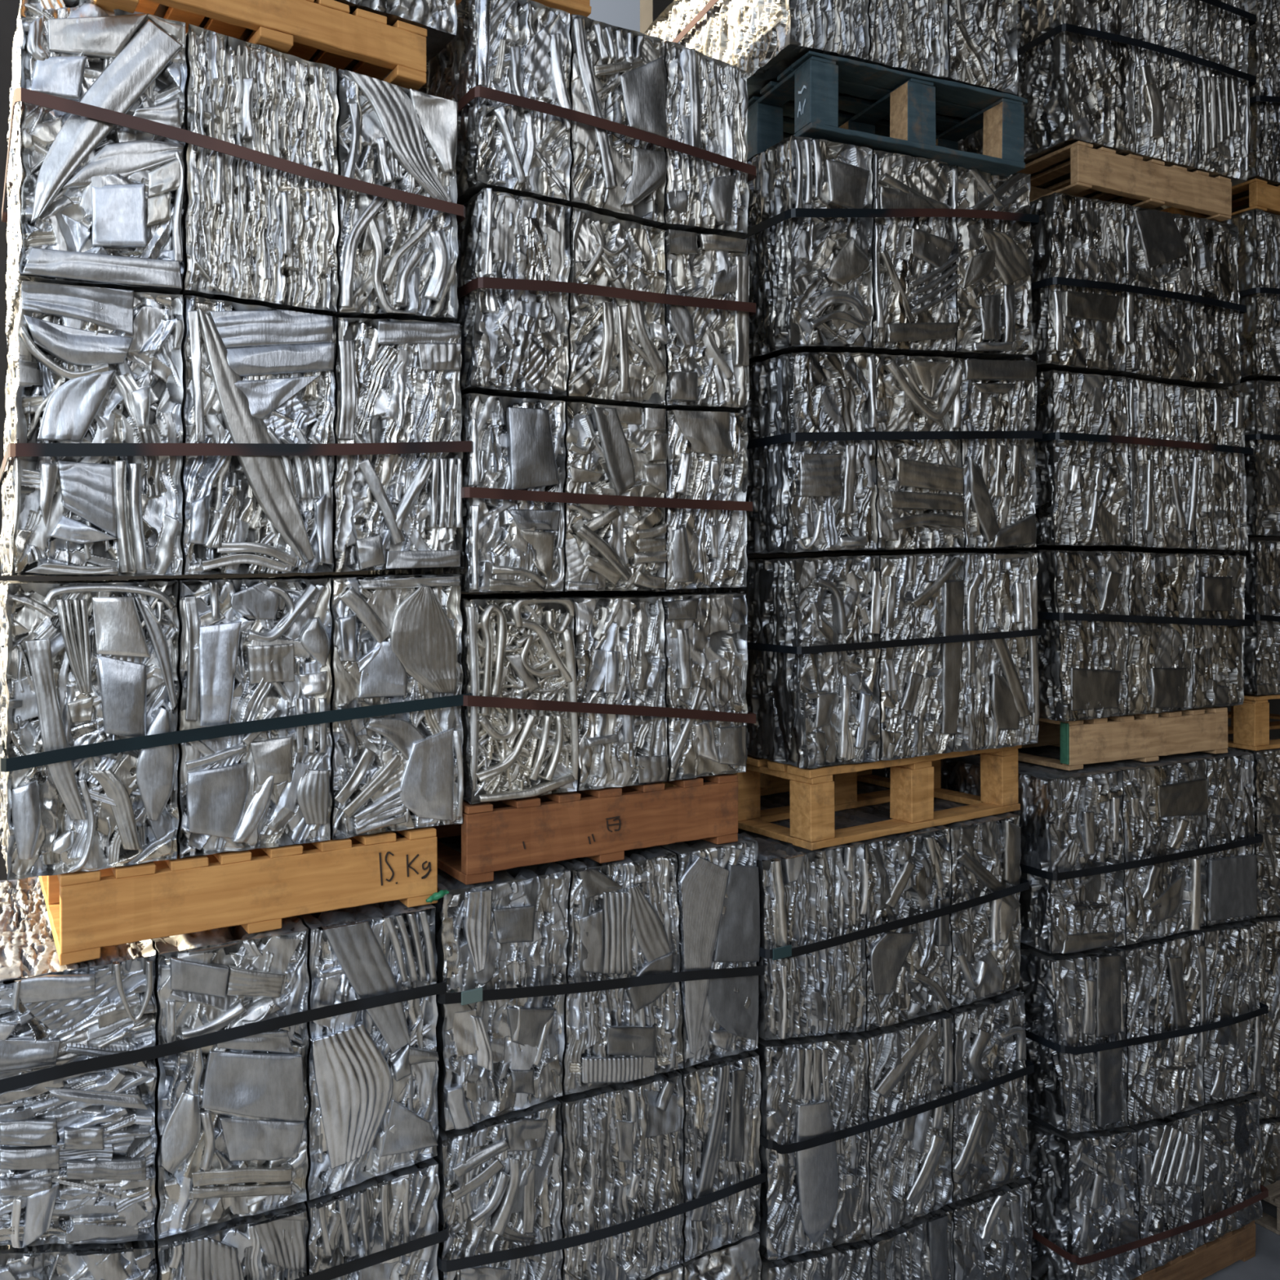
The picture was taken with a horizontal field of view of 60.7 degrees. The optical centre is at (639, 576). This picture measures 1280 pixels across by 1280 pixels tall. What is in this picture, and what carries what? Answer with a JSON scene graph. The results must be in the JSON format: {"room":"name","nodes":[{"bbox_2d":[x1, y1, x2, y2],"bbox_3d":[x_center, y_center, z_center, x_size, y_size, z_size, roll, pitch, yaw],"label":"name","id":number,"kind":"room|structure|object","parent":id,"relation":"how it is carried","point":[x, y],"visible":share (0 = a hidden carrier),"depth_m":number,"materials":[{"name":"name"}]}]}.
{"room":"scrap metal warehouse","nodes":[
{"label":"scrap metal warehouse","id":0,"kind":"room"},
{"bbox_2d":[0,0,1279,880],"bbox_3d":[2.497,0.445,7.522,11.950,5.950,0.200,0,0,-31],"label":"wall","id":1,"kind":"structure","parent":0,"point":[9,9],"depth_m":4.37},
{"bbox_2d":[1031,1199,1279,1279],"bbox_3d":[2.030,3.470,4.378,20.000,0.100,17.000,0,0,-31],"label":"floor","id":2,"kind":"structure","parent":0,"point":[1265,1265],"depth_m":5.44,"materials":[{"name":"concrete"}]},
{"bbox_2d":[1132,1220,1255,1279],"bbox_3d":[2.297,3.326,5.620,1.300,0.189,1.040,0,0,-31],"label":"wooden pallet","id":3,"kind":"object","parent":2,"relation":"on","point":[1209,1258],"visible":0.13,"depth_m":5.31,"materials":[{"name":"brown wood"}]},
{"bbox_2d":[1024,1112,1141,1279],"bbox_3d":[1.845,2.859,5.386,0.535,0.751,1.090,0,0,-31],"label":"bale","id":4,"kind":"object","parent":3,"relation":"on","point":[1085,1202],"visible":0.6,"depth_m":4.94},
{"bbox_2d":[1014,942,1128,1133],"bbox_3d":[1.763,2.099,5.340,0.547,0.846,1.092,0,0,-31],"label":"bale","id":5,"kind":"object","parent":4,"relation":"on","point":[1077,998],"visible":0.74,"depth_m":4.90},
{"bbox_2d":[884,751,1125,954],"bbox_3d":[1.748,1.288,5.333,0.552,0.811,1.090,0,0,-31],"label":"bale","id":6,"kind":"object","parent":5,"relation":"on","point":[1070,820],"visible":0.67,"depth_m":4.88},
{"bbox_2d":[1127,1108,1204,1274],"bbox_3d":[2.257,2.896,5.620,0.539,0.677,1.088,0,0,-31],"label":"bale","id":7,"kind":"object","parent":3,"relation":"on","point":[1171,1148],"visible":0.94,"depth_m":5.16},
{"bbox_2d":[1113,929,1206,1125],"bbox_3d":[2.228,2.136,5.604,0.623,0.846,1.091,0,0,-31],"label":"bale","id":8,"kind":"object","parent":7,"relation":"on","point":[1166,983],"visible":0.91,"depth_m":5.16},
{"bbox_2d":[1017,745,1208,945],"bbox_3d":[2.225,1.290,5.598,0.660,0.816,1.096,0,0,-31],"label":"bale","id":9,"kind":"object","parent":8,"relation":"on","point":[1165,807],"visible":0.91,"depth_m":5.15},
{"bbox_2d":[1017,706,1227,770],"bbox_3d":[2.206,0.767,5.639,1.127,0.229,1.005,0,0,-27],"label":"wooden pallet","id":10,"kind":"object","parent":9,"relation":"on","point":[1146,737],"visible":0.44,"depth_m":5.18,"materials":[{"name":"beige wood"}]},
{"bbox_2d":[902,549,1130,721],"bbox_3d":[1.810,0.265,5.426,0.509,0.771,1.074,0,0,-29],"label":"bale","id":11,"kind":"object","parent":10,"relation":"on","point":[1082,664],"visible":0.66,"depth_m":4.95},
{"bbox_2d":[955,369,1129,551],"bbox_3d":[1.805,-0.533,5.423,0.526,0.792,1.074,0,0,-29],"label":"bale","id":12,"kind":"object","parent":11,"relation":"on","point":[1082,487],"visible":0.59,"depth_m":4.95},
{"bbox_2d":[1008,191,1126,375],"bbox_3d":[1.770,-1.335,5.404,0.538,0.790,1.074,0,0,-29],"label":"bale","id":13,"kind":"object","parent":12,"relation":"on","point":[1077,329],"visible":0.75,"depth_m":4.94},
{"bbox_2d":[1126,551,1195,715],"bbox_3d":[2.236,0.266,5.660,0.518,0.768,1.076,0,0,-29],"label":"bale","id":14,"kind":"object","parent":10,"relation":"on","point":[1159,664],"visible":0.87,"depth_m":5.20},
{"bbox_2d":[964,377,1199,551],"bbox_3d":[2.240,-0.530,5.664,0.515,0.797,1.073,0,0,-29],"label":"bale","id":15,"kind":"object","parent":14,"relation":"on","point":[1163,481],"visible":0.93,"depth_m":5.22},
{"bbox_2d":[1103,204,1195,385],"bbox_3d":[2.228,-1.348,5.658,0.534,0.806,1.074,0,0,-29],"label":"bale","id":16,"kind":"object","parent":15,"relation":"on","point":[1160,340],"visible":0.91,"depth_m":5.20},
{"bbox_2d":[1191,554,1246,708],"bbox_3d":[2.626,0.270,5.878,0.438,0.761,1.073,0,0,-29],"label":"bale","id":17,"kind":"object","parent":10,"relation":"on","point":[1217,655],"visible":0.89,"depth_m":5.42},
{"bbox_2d":[1118,387,1248,552],"bbox_3d":[2.646,-0.532,5.889,0.424,0.810,1.072,0,0,-29],"label":"bale","id":18,"kind":"object","parent":17,"relation":"on","point":[1220,520],"visible":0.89,"depth_m":5.44},
{"bbox_2d":[1178,217,1240,388],"bbox_3d":[2.605,-1.354,5.870,0.391,0.815,1.068,0,0,-29],"label":"bale","id":19,"kind":"object","parent":18,"relation":"on","point":[1214,243],"visible":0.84,"depth_m":5.42},
{"bbox_2d":[1017,140,1231,222],"bbox_3d":[2.225,-1.863,5.604,1.062,0.199,1.005,0,0,-26],"label":"wooden pallet","id":20,"kind":"object","parent":19,"relation":"on","point":[1157,184],"visible":0.36,"depth_m":5.16,"materials":[{"name":"beige wood"}]},
{"bbox_2d":[957,0,1136,188],"bbox_3d":[1.858,-2.417,5.449,0.492,0.903,1.068,0,0,-26],"label":"bale","id":21,"kind":"object","parent":20,"relation":"on","point":[1076,87],"visible":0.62,"depth_m":5.02},
{"bbox_2d":[1083,0,1199,201],"bbox_3d":[2.265,-2.473,5.649,0.449,1.014,1.071,0,0,-26],"label":"bale","id":22,"kind":"object","parent":20,"relation":"on","point":[1167,118],"visible":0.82,"depth_m":5.19},
{"bbox_2d":[1108,0,1250,210],"bbox_3d":[2.635,-2.519,5.831,0.393,1.108,1.072,0,0,-26],"label":"bale","id":23,"kind":"object","parent":20,"relation":"on","point":[1223,99],"visible":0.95,"depth_m":5.37},
{"bbox_2d":[1195,1093,1262,1243],"bbox_3d":[2.676,2.909,5.858,0.516,0.650,1.081,0,0,-31],"label":"bale","id":24,"kind":"object","parent":3,"relation":"on","point":[1231,1136],"visible":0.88,"depth_m":5.40},
{"bbox_2d":[1197,920,1262,1104],"bbox_3d":[2.674,2.158,5.854,0.455,0.872,1.073,0,0,-29],"label":"bale","id":25,"kind":"object","parent":24,"relation":"on","point":[1232,1065],"visible":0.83,"depth_m":5.41},
{"bbox_2d":[1177,750,1257,925],"bbox_3d":[2.671,1.300,5.851,0.413,0.836,1.077,0,0,-29],"label":"bale","id":26,"kind":"object","parent":25,"relation":"on","point":[1231,883],"visible":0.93,"depth_m":5.39},
{"bbox_2d":[1254,1180,1279,1235],"bbox_3d":[3.823,3.325,6.404,1.622,0.190,1.036,0,0,-28],"label":"wooden pallet","id":27,"kind":"object","parent":2,"relation":"on","point":[1267,1221],"visible":0.04,"depth_m":5.73,"materials":[{"name":"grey wood"}]},
{"bbox_2d":[1258,1116,1279,1186],"bbox_3d":[3.276,3.059,6.339,0.639,0.351,1.015,0,0,-29],"label":"bale","id":28,"kind":"object","parent":27,"relation":"on","point":[1269,1128],"visible":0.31,"depth_m":5.83},
{"bbox_2d":[1242,915,1279,1119],"bbox_3d":[3.276,2.380,6.339,0.640,1.128,1.018,0,0,-29],"label":"bale","id":29,"kind":"object","parent":28,"relation":"on","point":[1268,926],"visible":0.23,"depth_m":5.82},
{"bbox_2d":[1226,733,1279,916],"bbox_3d":[3.276,1.384,6.339,0.641,0.928,1.016,0,0,-28],"label":"bale","id":30,"kind":"object","parent":29,"relation":"on","point":[1266,765],"visible":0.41,"depth_m":5.82},
{"bbox_2d":[1227,693,1279,751],"bbox_3d":[3.627,0.776,6.549,1.461,0.288,1.036,0,0,-29],"label":"wooden pallet","id":31,"kind":"object","parent":30,"relation":"on","point":[1251,725],"visible":0.22,"depth_m":5.80,"materials":[{"name":"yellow wood"}]},
{"bbox_2d":[1155,540,1279,695],"bbox_3d":[3.276,0.215,6.338,0.639,0.831,1.017,0,0,-29],"label":"bale","id":32,"kind":"object","parent":31,"relation":"on","point":[1261,650],"visible":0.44,"depth_m":5.81},
{"bbox_2d":[1214,380,1279,537],"bbox_3d":[3.276,-0.646,6.339,0.639,0.864,1.017,0,0,-29],"label":"bale","id":33,"kind":"object","parent":32,"relation":"on","point":[1261,398],"visible":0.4,"depth_m":5.81},
{"bbox_2d":[1219,208,1279,382],"bbox_3d":[3.277,-1.498,6.338,0.639,0.881,1.018,0,0,-29],"label":"bale","id":34,"kind":"object","parent":33,"relation":"on","point":[1258,255],"visible":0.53,"depth_m":5.81},
{"bbox_2d":[1160,177,1279,217],"bbox_3d":[3.637,-2.020,6.536,1.432,0.161,1.005,0,0,-29],"label":"wooden pallet","id":35,"kind":"object","parent":34,"relation":"on","point":[1264,197],"visible":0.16,"depth_m":5.82,"materials":[{"name":"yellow wood"}]},
{"bbox_2d":[1185,0,1279,216],"bbox_3d":[3.277,-2.705,6.338,0.641,1.204,1.019,0,0,-28],"label":"bale","id":36,"kind":"object","parent":35,"relation":"on","point":[1264,38],"visible":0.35,"depth_m":5.80},
{"bbox_3d":[-1.413,3.346,3.436,1.238,0.149,1.013,0,0,-31],"label":"wooden pallet","id":37,"kind":"object","parent":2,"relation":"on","visible":0},
{"bbox_3d":[-1.763,2.812,3.248,0.479,0.923,1.070,0,0,-31],"label":"bale","id":38,"kind":"object","parent":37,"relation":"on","visible":0},
{"bbox_2d":[0,1240,156,1279],"bbox_3d":[-1.762,2.005,3.244,0.483,0.680,1.078,0,0,-31],"label":"bale","id":39,"kind":"object","parent":38,"relation":"on","point":[133,1260],"visible":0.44,"depth_m":2.85},
{"bbox_2d":[0,876,157,1248],"bbox_3d":[-1.760,1.394,3.242,0.482,0.769,1.084,0,0,-31],"label":"bale","id":40,"kind":"object","parent":39,"relation":"on","point":[77,1152],"visible":0.9,"depth_m":2.84},
{"bbox_2d":[0,971,446,1093],"bbox_3d":[-1.424,1.257,3.458,1.310,0.054,1.125,0,0,-31],"label":"strap","id":41,"kind":"object","parent":40,"relation":"on","point":[54,1073],"visible":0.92,"depth_m":2.97,"materials":[{"name":"plastic"}]},
{"bbox_3d":[-1.394,2.813,3.474,0.409,0.922,1.069,0,0,-31],"label":"bale","id":42,"kind":"object","parent":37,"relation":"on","visible":0},
{"bbox_2d":[153,1201,308,1279],"bbox_3d":[-1.393,2.069,3.471,0.416,0.550,1.077,0,0,-31],"label":"bale","id":43,"kind":"object","parent":42,"relation":"on","point":[269,1245],"visible":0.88,"depth_m":3.04},
{"bbox_2d":[150,915,309,1239],"bbox_3d":[-1.390,1.401,3.470,0.420,0.784,1.083,0,0,-31],"label":"bale","id":44,"kind":"object","parent":43,"relation":"on","point":[230,1117],"visible":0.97,"depth_m":3.02},
{"bbox_3d":[-1.054,2.812,3.684,0.407,0.923,1.071,0,0,-31],"label":"bale","id":45,"kind":"object","parent":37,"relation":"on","visible":0},
{"bbox_2d":[303,1157,439,1279],"bbox_3d":[-1.054,2.069,3.682,0.414,0.551,1.076,0,0,-31],"label":"bale","id":46,"kind":"object","parent":45,"relation":"on","point":[398,1206],"visible":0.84,"depth_m":3.25},
{"bbox_2d":[296,899,439,1199],"bbox_3d":[-1.053,1.401,3.679,0.411,0.784,1.083,0,0,-31],"label":"bale","id":47,"kind":"object","parent":46,"relation":"on","point":[372,1073],"visible":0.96,"depth_m":3.23},
{"bbox_2d":[38,826,437,965],"bbox_3d":[-1.336,0.892,3.543,1.043,0.233,1.066,0,0,-31],"label":"wooden pallet","id":48,"kind":"object","parent":47,"relation":"on","point":[253,889],"visible":0.55,"depth_m":3.07,"materials":[{"name":"orange wood"}]},
{"bbox_2d":[0,578,179,879],"bbox_3d":[-1.705,0.391,3.315,0.430,0.765,1.082,0,0,-31],"label":"bale","id":49,"kind":"object","parent":48,"relation":"on","point":[82,662],"visible":0.98,"depth_m":2.87},
{"bbox_2d":[0,280,183,576],"bbox_3d":[-1.695,-0.386,3.321,0.430,0.773,1.082,0,0,-31],"label":"bale","id":50,"kind":"object","parent":49,"relation":"on","point":[86,364],"visible":0.97,"depth_m":2.88},
{"bbox_2d":[5,0,186,348],"bbox_3d":[-1.684,-1.145,3.327,0.421,0.762,1.082,0,0,-31],"label":"bale","id":51,"kind":"object","parent":50,"relation":"on","point":[91,202],"visible":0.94,"depth_m":2.88},
{"bbox_2d":[1,87,465,224],"bbox_3d":[-1.346,-1.174,3.545,1.234,0.119,1.125,0,0,-31],"label":"strap","id":52,"kind":"object","parent":51,"relation":"attached to","point":[20,94],"visible":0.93,"depth_m":3.03,"materials":[{"name":"plastic"}]},
{"bbox_2d":[93,0,426,90],"bbox_3d":[-1.323,-1.590,3.505,0.912,0.167,1.055,0,0,-35],"label":"wooden pallet","id":53,"kind":"object","parent":51,"relation":"on","point":[296,28],"visible":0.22,"depth_m":3.19,"materials":[{"name":"orange wood"}]},
{"bbox_2d":[0,690,471,772],"bbox_3d":[-1.352,0.427,3.541,1.284,0.126,1.125,0,0,-31],"label":"strap","id":54,"kind":"object","parent":49,"relation":"attached to","point":[20,762],"visible":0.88,"depth_m":3.01,"materials":[{"name":"plastic"}]},
{"bbox_2d":[134,577,332,857],"bbox_3d":[-1.352,0.388,3.533,0.434,0.771,1.083,0,0,-31],"label":"bale","id":55,"kind":"object","parent":48,"relation":"on","point":[250,648],"visible":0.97,"depth_m":3.08},
{"bbox_2d":[180,294,336,574],"bbox_3d":[-1.342,-0.387,3.539,0.437,0.770,1.083,0,0,-31],"label":"bale","id":56,"kind":"object","parent":55,"relation":"on","point":[252,374],"visible":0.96,"depth_m":3.08},
{"bbox_2d":[0,440,473,487],"bbox_3d":[-1.340,-0.362,3.549,1.272,0.120,1.125,0,0,-31],"label":"strap","id":57,"kind":"object","parent":56,"relation":"attached to","point":[13,450],"visible":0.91,"depth_m":3.02,"materials":[{"name":"plastic"}]},
{"bbox_2d":[179,23,338,315],"bbox_3d":[-1.339,-1.146,3.543,0.440,0.742,1.077,0,0,-31],"label":"bale","id":58,"kind":"object","parent":56,"relation":"on","point":[254,233],"visible":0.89,"depth_m":3.10},
{"bbox_2d":[260,573,463,839],"bbox_3d":[-0.999,0.383,3.751,0.429,0.782,1.083,0,0,-31],"label":"bale","id":59,"kind":"object","parent":48,"relation":"on","point":[394,638],"visible":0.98,"depth_m":3.30},
{"bbox_2d":[332,317,464,572],"bbox_3d":[-0.997,-0.402,3.754,0.423,0.781,1.080,0,0,-31],"label":"bale","id":60,"kind":"object","parent":59,"relation":"on","point":[396,380],"visible":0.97,"depth_m":3.31},
{"bbox_2d":[331,68,458,322],"bbox_3d":[-0.999,-1.136,3.750,0.391,0.721,1.081,0,0,-31],"label":"bale","id":61,"kind":"object","parent":60,"relation":"on","point":[396,260],"visible":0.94,"depth_m":3.30},
{"bbox_3d":[-0.346,3.346,4.100,1.202,0.149,1.023,0,0,-31],"label":"wooden pallet","id":62,"kind":"object","parent":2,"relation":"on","visible":0},
{"bbox_2d":[643,1263,683,1279],"bbox_3d":[-0.326,2.841,4.141,0.499,0.866,1.075,0,0,-31],"label":"bale","id":63,"kind":"object","parent":62,"relation":"on","point":[674,1273],"visible":0.14,"depth_m":3.80},
{"bbox_2d":[555,1070,684,1279],"bbox_3d":[-0.325,2.062,4.138,0.500,0.683,1.082,0,0,-31],"label":"bale","id":64,"kind":"object","parent":63,"relation":"on","point":[622,1158],"visible":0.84,"depth_m":3.70},
{"bbox_2d":[555,845,683,1094],"bbox_3d":[-0.323,1.342,4.137,0.494,0.761,1.085,0,0,-31],"label":"bale","id":65,"kind":"object","parent":64,"relation":"on","point":[623,916],"visible":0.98,"depth_m":3.69},
{"bbox_2d":[435,963,764,1005],"bbox_3d":[-0.364,1.358,4.117,1.281,0.182,1.137,0,0,-31],"label":"strap","id":66,"kind":"object","parent":65,"relation":"attached to","point":[475,995],"visible":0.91,"depth_m":3.59,"materials":[{"name":"grey"}]},
{"bbox_2d":[680,1232,761,1279],"bbox_3d":[0.021,2.841,4.358,0.366,0.865,1.073,0,0,-31],"label":"bale","id":67,"kind":"object","parent":62,"relation":"on","point":[740,1260],"visible":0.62,"depth_m":3.94},
{"bbox_2d":[675,1050,760,1262],"bbox_3d":[0.023,2.072,4.354,0.368,0.663,1.083,0,0,-31],"label":"bale","id":68,"kind":"object","parent":67,"relation":"on","point":[722,1096],"visible":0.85,"depth_m":3.91},
{"bbox_2d":[658,833,759,1067],"bbox_3d":[0.009,1.346,4.344,0.383,0.769,1.085,0,0,-31],"label":"bale","id":69,"kind":"object","parent":68,"relation":"on","point":[717,886],"visible":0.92,"depth_m":3.90},
{"bbox_2d":[391,773,737,884],"bbox_3d":[-0.370,0.840,4.126,1.077,0.246,1.069,0,0,-31],"label":"wooden pallet","id":70,"kind":"object","parent":69,"relation":"on","point":[599,825],"visible":0.46,"depth_m":3.65,"materials":[{"name":"red wood"}]},
{"bbox_2d":[459,593,578,804],"bbox_3d":[-0.644,0.392,3.953,0.407,0.646,1.080,0,0,-31],"label":"bale","id":71,"kind":"object","parent":70,"relation":"on","point":[516,646],"visible":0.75,"depth_m":3.50},
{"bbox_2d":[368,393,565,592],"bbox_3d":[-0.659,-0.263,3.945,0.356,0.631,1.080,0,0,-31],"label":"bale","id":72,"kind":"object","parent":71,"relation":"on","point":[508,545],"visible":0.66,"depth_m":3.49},
{"bbox_2d":[448,187,570,400],"bbox_3d":[-0.648,-0.909,3.954,0.361,0.635,1.073,0,0,-31],"label":"bale","id":73,"kind":"object","parent":72,"relation":"on","point":[514,343],"visible":0.58,"depth_m":3.52},
{"bbox_2d":[417,0,571,204],"bbox_3d":[-0.641,-1.551,3.955,0.350,0.629,1.079,0,0,-31],"label":"bale","id":74,"kind":"object","parent":73,"relation":"on","point":[518,47],"visible":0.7,"depth_m":3.52},
{"bbox_2d":[462,592,668,791],"bbox_3d":[-0.328,0.391,4.147,0.378,0.646,1.075,0,0,-31],"label":"bale","id":75,"kind":"object","parent":70,"relation":"on","point":[619,640],"visible":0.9,"depth_m":3.70},
{"bbox_2d":[561,401,666,591],"bbox_3d":[-0.344,-0.265,4.134,0.405,0.632,1.079,0,0,-31],"label":"bale","id":76,"kind":"object","parent":75,"relation":"on","point":[611,450],"visible":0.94,"depth_m":3.68},
{"bbox_2d":[550,207,667,408],"bbox_3d":[-0.338,-0.907,4.138,0.389,0.629,1.079,0,0,-31],"label":"bale","id":77,"kind":"object","parent":76,"relation":"on","point":[617,354],"visible":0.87,"depth_m":3.69},
{"bbox_2d":[563,13,666,227],"bbox_3d":[-0.336,-1.546,4.139,0.376,0.641,1.079,0,0,-31],"label":"bale","id":78,"kind":"object","parent":77,"relation":"on","point":[618,74],"visible":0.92,"depth_m":3.70},
{"bbox_2d":[542,590,747,781],"bbox_3d":[-0.028,0.387,4.325,0.368,0.653,1.079,0,0,-31],"label":"bale","id":79,"kind":"object","parent":70,"relation":"on","point":[706,633],"visible":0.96,"depth_m":3.88},
{"bbox_2d":[663,409,748,590],"bbox_3d":[-0.025,-0.274,4.327,0.361,0.642,1.078,0,0,-31],"label":"bale","id":80,"kind":"object","parent":79,"relation":"on","point":[707,459],"visible":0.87,"depth_m":3.88},
{"bbox_2d":[652,229,749,412],"bbox_3d":[-0.022,-0.910,4.328,0.366,0.632,1.079,0,0,-31],"label":"bale","id":81,"kind":"object","parent":80,"relation":"on","point":[707,350],"visible":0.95,"depth_m":3.89},
{"bbox_2d":[655,40,749,238],"bbox_3d":[-0.025,-1.547,4.328,0.364,0.641,1.077,0,0,-31],"label":"bale","id":82,"kind":"object","parent":81,"relation":"on","point":[707,100],"visible":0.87,"depth_m":3.88},
{"bbox_3d":[-0.705,2.841,3.905,0.434,0.866,1.073,0,0,-31],"label":"bale","id":83,"kind":"object","parent":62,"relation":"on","visible":0},
{"bbox_2d":[432,1097,562,1279],"bbox_3d":[-0.703,2.062,3.900,0.441,0.683,1.083,0,0,-31],"label":"bale","id":84,"kind":"object","parent":83,"relation":"on","point":[500,1177],"visible":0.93,"depth_m":3.46},
{"bbox_2d":[431,835,570,1130],"bbox_3d":[-0.691,1.333,3.905,0.470,0.744,1.086,0,0,-31],"label":"bale","id":85,"kind":"object","parent":84,"relation":"on","point":[503,1056],"visible":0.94,"depth_m":3.46},
{"bbox_2d":[436,1164,766,1272],"bbox_3d":[-0.360,2.144,4.122,1.283,0.124,1.133,0,0,-31],"label":"strap","id":86,"kind":"object","parent":84,"relation":"attached to","point":[580,1239],"visible":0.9,"depth_m":3.60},
{"bbox_3d":[0.816,3.346,4.811,1.416,0.149,1.034,0,0,-31],"label":"wooden pallet","id":87,"kind":"object","parent":2,"relation":"on","visible":0},
{"bbox_2d":[759,1240,871,1279],"bbox_3d":[0.404,2.900,4.576,0.559,0.748,1.080,0,0,-31],"label":"bale","id":88,"kind":"object","parent":87,"relation":"on","point":[846,1260],"visible":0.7,"depth_m":4.15},
{"bbox_2d":[751,1031,871,1260],"bbox_3d":[0.402,2.152,4.569,0.552,0.870,1.091,0,0,-31],"label":"bale","id":89,"kind":"object","parent":88,"relation":"on","point":[815,1198],"visible":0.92,"depth_m":4.10},
{"bbox_2d":[737,819,868,1039],"bbox_3d":[0.388,1.405,4.560,0.545,0.738,1.091,0,0,-31],"label":"bale","id":90,"kind":"object","parent":89,"relation":"on","point":[806,896],"visible":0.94,"depth_m":4.13},
{"bbox_2d":[863,1204,954,1279],"bbox_3d":[0.825,2.944,4.840,0.497,0.661,1.084,0,0,-31],"label":"bale","id":91,"kind":"object","parent":87,"relation":"on","point":[921,1248],"visible":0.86,"depth_m":4.44},
{"bbox_2d":[857,1009,953,1238],"bbox_3d":[0.817,2.194,4.835,0.516,0.790,1.086,0,0,-31],"label":"bale","id":92,"kind":"object","parent":91,"relation":"on","point":[911,1061],"visible":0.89,"depth_m":4.39},
{"bbox_2d":[760,791,951,1031],"bbox_3d":[0.804,1.411,4.829,0.517,0.752,1.082,0,0,-31],"label":"bale","id":93,"kind":"object","parent":92,"relation":"on","point":[908,970],"visible":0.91,"depth_m":4.41},
{"bbox_2d":[946,1177,1032,1279],"bbox_3d":[1.229,2.946,5.098,0.524,0.656,1.085,0,0,-31],"label":"bale","id":94,"kind":"object","parent":87,"relation":"on","point":[992,1235],"visible":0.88,"depth_m":4.67},
{"bbox_2d":[943,989,1030,1201],"bbox_3d":[1.220,2.217,5.089,0.513,0.810,1.090,0,0,-31],"label":"bale","id":95,"kind":"object","parent":94,"relation":"on","point":[990,1150],"visible":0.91,"depth_m":4.65},
{"bbox_2d":[857,781,1021,1008],"bbox_3d":[1.194,1.413,5.072,0.468,0.754,1.089,0,0,-31],"label":"bale","id":96,"kind":"object","parent":95,"relation":"on","point":[985,852],"visible":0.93,"depth_m":4.64},
{"bbox_2d":[662,745,1022,850],"bbox_3d":[0.876,0.883,4.913,1.286,0.308,1.035,0,0,-35],"label":"wooden pallet","id":97,"kind":"object","parent":96,"relation":"on","point":[913,784],"visible":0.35,"depth_m":4.51,"materials":[{"name":"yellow wood"}]},
{"bbox_2d":[655,555,881,768],"bbox_3d":[0.508,0.322,4.642,0.429,0.812,1.075,0,0,-29],"label":"bale","id":98,"kind":"object","parent":97,"relation":"on","point":[814,710],"visible":0.67,"depth_m":4.22},
{"bbox_2d":[730,351,877,554],"bbox_3d":[0.493,-0.481,4.632,0.434,0.787,1.079,0,0,-29],"label":"bale","id":99,"kind":"object","parent":98,"relation":"on","point":[812,495],"visible":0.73,"depth_m":4.20},
{"bbox_2d":[745,135,873,364],"bbox_3d":[0.481,-1.266,4.628,0.410,0.813,1.075,0,0,-29],"label":"bale","id":100,"kind":"object","parent":99,"relation":"on","point":[811,287],"visible":0.66,"depth_m":4.18},
{"bbox_2d":[819,552,964,760],"bbox_3d":[0.887,0.315,4.855,0.464,0.827,1.074,0,0,-29],"label":"bale","id":101,"kind":"object","parent":97,"relation":"on","point":[922,594],"visible":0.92,"depth_m":4.41},
{"bbox_2d":[748,354,964,554],"bbox_3d":[0.877,-0.502,4.848,0.522,0.798,1.093,0,0,-31],"label":"bale","id":102,"kind":"object","parent":101,"relation":"on","point":[919,501],"visible":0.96,"depth_m":4.39},
{"bbox_2d":[853,150,959,356],"bbox_3d":[0.854,-1.296,4.837,0.457,0.805,1.076,0,0,-29],"label":"bale","id":103,"kind":"object","parent":102,"relation":"on","point":[914,276],"visible":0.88,"depth_m":4.38},
{"bbox_2d":[746,50,1027,177],"bbox_3d":[0.928,-1.836,4.771,1.061,0.296,0.985,0,0,-23],"label":"wooden pallet","id":104,"kind":"object","parent":103,"relation":"on","point":[911,102],"visible":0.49,"depth_m":4.41,"materials":[{"name":"blue paint"}]},
{"bbox_2d":[644,0,870,118],"bbox_3d":[0.314,-2.361,5.087,0.369,0.754,2.068,0,0,-23],"label":"bale","id":105,"kind":"object","parent":104,"relation":"on","point":[762,38],"visible":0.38,"depth_m":4.29},
{"bbox_2d":[782,0,949,135],"bbox_3d":[0.655,-2.411,5.235,0.388,0.852,2.066,0,0,-23],"label":"bale","id":106,"kind":"object","parent":104,"relation":"on","point":[907,36],"visible":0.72,"depth_m":4.31},
{"bbox_2d":[875,0,1018,137],"bbox_3d":[0.994,-2.457,5.381,0.368,0.944,2.066,0,0,-23],"label":"bale","id":107,"kind":"object","parent":104,"relation":"on","point":[983,34],"visible":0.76,"depth_m":4.45},
{"bbox_2d":[943,552,1039,751],"bbox_3d":[1.254,0.313,5.060,0.539,0.829,1.094,0,0,-31],"label":"bale","id":108,"kind":"object","parent":97,"relation":"on","point":[998,706],"visible":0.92,"depth_m":4.61},
{"bbox_2d":[812,358,1037,553],"bbox_3d":[1.262,-0.524,5.065,0.492,0.818,1.083,0,0,-31],"label":"bale","id":109,"kind":"object","parent":108,"relation":"on","point":[1000,491],"visible":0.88,"depth_m":4.61},
{"bbox_2d":[935,165,1033,359],"bbox_3d":[1.246,-1.327,5.055,0.454,0.810,1.078,0,0,-29],"label":"bale","id":110,"kind":"object","parent":109,"relation":"on","point":[993,295],"visible":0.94,"depth_m":4.60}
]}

